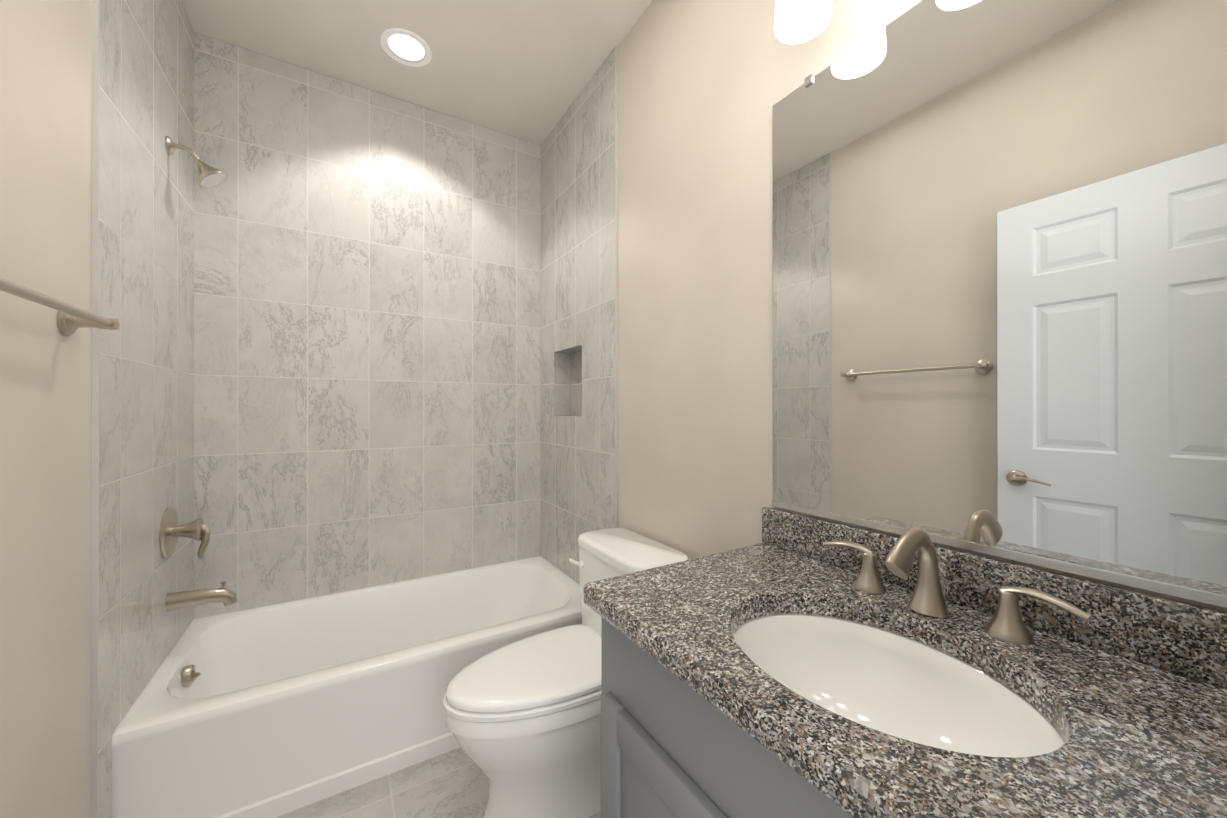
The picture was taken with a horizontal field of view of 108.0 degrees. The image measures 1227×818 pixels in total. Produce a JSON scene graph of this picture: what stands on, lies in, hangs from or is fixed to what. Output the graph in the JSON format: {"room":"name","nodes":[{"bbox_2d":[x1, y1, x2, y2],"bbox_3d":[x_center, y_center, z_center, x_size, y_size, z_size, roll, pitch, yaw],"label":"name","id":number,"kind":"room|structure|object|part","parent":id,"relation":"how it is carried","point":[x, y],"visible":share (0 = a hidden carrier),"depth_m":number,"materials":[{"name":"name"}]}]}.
{"room":"bathroom","nodes":[
{"label":"bathroom","id":0,"kind":"room"},
{"bbox_2d":[0,0,91,817],"bbox_3d":[-1.112,-0.151,0.722,0.100,2.770,2.500,0,0,-31],"label":"wall","id":1,"kind":"structure","parent":0,"point":[45,362],"depth_m":0.92,"materials":[{"name":"paint"}]},
{"bbox_2d":[0,277,119,335],"bbox_3d":[-1.017,-0.196,0.742,0.083,0.066,0.691,0,0,-31],"label":"towel bar","id":2,"kind":"object","parent":1,"relation":"attached to","point":[71,319],"visible":1,"depth_m":0.90,"materials":[{"name":"silver metal"}]},
{"bbox_2d":[91,0,99,817],"bbox_3d":[-1.277,-0.150,1.098,0.011,2.769,0.006,0,0,-31],"label":"trim","id":3,"kind":"structure","parent":1,"relation":"attached to","point":[95,443],"depth_m":1.10,"materials":[{"name":"grey"}]},
{"bbox_2d":[99,0,193,817],"bbox_3d":[-1.495,-0.150,1.454,0.010,2.769,0.830,0,0,-31],"label":"wall tile","id":4,"kind":"structure","parent":1,"relation":"attached to","point":[146,349],"depth_m":1.34,"materials":[{"name":"grey tile"}]},
{"bbox_2d":[159,507,210,558],"bbox_3d":[-1.493,0.434,1.570,0.113,0.186,0.172,0,0,-31],"label":"shower valve","id":5,"kind":"object","parent":4,"relation":"attached to","point":[171,530],"visible":1,"depth_m":1.55,"materials":[{"name":"silver metal"}]},
{"bbox_2d":[165,136,226,186],"bbox_3d":[-1.475,-0.869,1.582,0.156,0.146,0.094,0,0,-31],"label":"shower head","id":6,"kind":"object","parent":4,"relation":"attached to","point":[208,176],"visible":1,"depth_m":1.57},
{"bbox_2d":[165,581,237,611],"bbox_3d":[-1.462,0.669,1.589,0.187,0.087,0.054,0,0,-31],"label":"tub spout","id":7,"kind":"object","parent":4,"relation":"attached to","point":[191,598],"visible":1,"depth_m":1.57,"materials":[{"name":"silver metal"}]},
{"bbox_2d":[182,0,652,145],"bbox_3d":[-0.421,-1.535,1.144,1.720,0.001,2.700,0,0,-31],"label":"ceiling","id":8,"kind":"structure","parent":0,"point":[525,70],"depth_m":1.87,"materials":[{"name":"paint"}]},
{"bbox_2d":[380,28,431,66],"bbox_3d":[-0.879,-1.581,1.892,0.202,0.106,0.202,0,0,-31],"label":"recessed light","id":9,"kind":"object","parent":8,"relation":"in","point":[407,44],"visible":0.73,"depth_m":1.93,"materials":[{"name":"white metal"}]},
{"bbox_2d":[275,747,600,817],"bbox_3d":[-0.421,1.285,1.142,1.720,0.100,2.700,0,0,-31],"label":"floor","id":10,"kind":"structure","parent":0,"point":[452,783],"depth_m":1.42,"materials":[{"name":"tile"}]},
{"bbox_2d":[112,556,581,817],"bbox_3d":[-0.872,1.045,1.882,1.514,0.380,0.760,0,0,-31],"label":"bathtub","id":11,"kind":"object","parent":10,"relation":"on","point":[274,710],"visible":0.79,"depth_m":1.52,"materials":[{"name":"white ceramic"}]},
{"bbox_2d":[443,528,687,817],"bbox_3d":[-0.171,0.856,1.448,0.728,0.757,0.479,0,0,-31],"label":"toilet","id":12,"kind":"object","parent":10,"relation":"on","point":[523,720],"visible":0.58,"depth_m":1.30,"materials":[{"name":"white ceramic"}]},
{"bbox_3d":[-0.221,0.822,1.410,0.601,0.052,0.380,0,0,-31],"label":"seat","id":13,"kind":"part","parent":12,"relation":"part of","materials":[{"name":"white plastic"}]},
{"bbox_3d":[-0.177,1.041,1.437,0.697,0.387,0.376,0,0,-31],"label":"bowl","id":14,"kind":"part","parent":12,"relation":"part of","materials":[{"name":"white ceramic"}]},
{"bbox_3d":[0.044,0.679,1.579,0.225,0.402,0.479,0,0,-31],"label":"tank","id":15,"kind":"part","parent":12,"relation":"part of","materials":[{"name":"white ceramic"}]},
{"bbox_2d":[584,507,1226,817],"bbox_3d":[0.405,0.721,0.698,0.568,1.027,0.878,0,0,-31],"label":"bathroom vanity","id":16,"kind":"object","parent":10,"relation":"on","point":[793,665],"visible":1,"depth_m":0.67,"materials":[{"name":"grey stone"}]},
{"bbox_2d":[733,613,1063,757],"bbox_3d":[0.382,0.475,0.671,0.368,0.143,0.445,0,0,-31],"label":"sink","id":17,"kind":"object","parent":16,"relation":"in","point":[883,677],"depth_m":0.77,"materials":[{"name":"white ceramic"}]},
{"bbox_2d":[823,527,1091,644],"bbox_3d":[0.525,0.286,0.776,0.174,0.158,0.408,0,0,-31],"label":"faucet","id":18,"kind":"object","parent":16,"relation":"on","point":[926,608],"depth_m":0.78,"materials":[{"name":"silver metal"}]},
{"bbox_2d":[550,0,1226,611],"bbox_3d":[0.280,-0.150,1.570,0.120,2.770,2.500,0,0,-31],"label":"wall","id":19,"kind":"structure","parent":0,"point":[704,86],"depth_m":1.44,"materials":[{"name":"paint"}]},
{"bbox_2d":[554,345,581,415],"bbox_3d":[-0.195,-0.137,2.311,0.100,0.343,0.328,0,0,-31],"label":"tile niche","id":20,"kind":"object","parent":19,"relation":"in","point":[568,382],"visible":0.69,"depth_m":2.44,"materials":[{"name":"grey tile"}]},
{"bbox_2d":[540,47,614,584],"bbox_3d":[-0.205,-0.149,2.240,0.010,2.769,0.830,0,0,-31],"label":"wall tile","id":21,"kind":"structure","parent":19,"relation":"attached to","point":[577,283],"depth_m":2.17,"materials":[{"name":"grey tile"}]},
{"bbox_2d":[615,45,617,527],"bbox_3d":[0.012,-0.149,1.883,0.011,2.769,0.006,0,0,-31],"label":"trim","id":22,"kind":"structure","parent":19,"relation":"attached to","point":[616,286],"depth_m":1.88,"materials":[{"name":"grey tile"}]},
{"bbox_2d":[774,0,832,43],"bbox_3d":[0.569,-1.001,0.810,0.175,0.270,0.660,0,0,-31],"label":"sconce","id":23,"kind":"object","parent":19,"relation":"attached to","point":[798,21],"visible":1,"depth_m":1.04,"materials":[{"name":"white glass"}]},
{"bbox_2d":[762,507,1226,688],"bbox_3d":[0.639,0.314,0.841,0.020,0.096,0.878,0,0,-31],"label":"backsplash","id":24,"kind":"structure","parent":19,"relation":"attached to","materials":[{"name":"stone"}]},
{"bbox_2d":[772,0,1226,607],"bbox_3d":[0.650,-0.282,0.835,0.012,1.083,0.851,0,0,-31],"label":"mirror","id":25,"kind":"object","parent":19,"relation":"attached to","point":[1000,278],"visible":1,"depth_m":0.76,"materials":[{"name":"clear glass"}]},
{"bbox_3d":[-1.097,-0.149,2.253,1.720,2.770,0.100,0,0,-31],"label":"wall","id":26,"kind":"structure","parent":0,"visible":0},
{"bbox_2d":[194,32,539,618],"bbox_3d":[-1.069,-0.339,2.206,1.520,2.388,0.010,0,0,-31],"label":"wall tile","id":27,"kind":"structure","parent":26,"relation":"attached to","point":[366,338],"depth_m":2.10,"materials":[{"name":"grey tile"}]}
]}

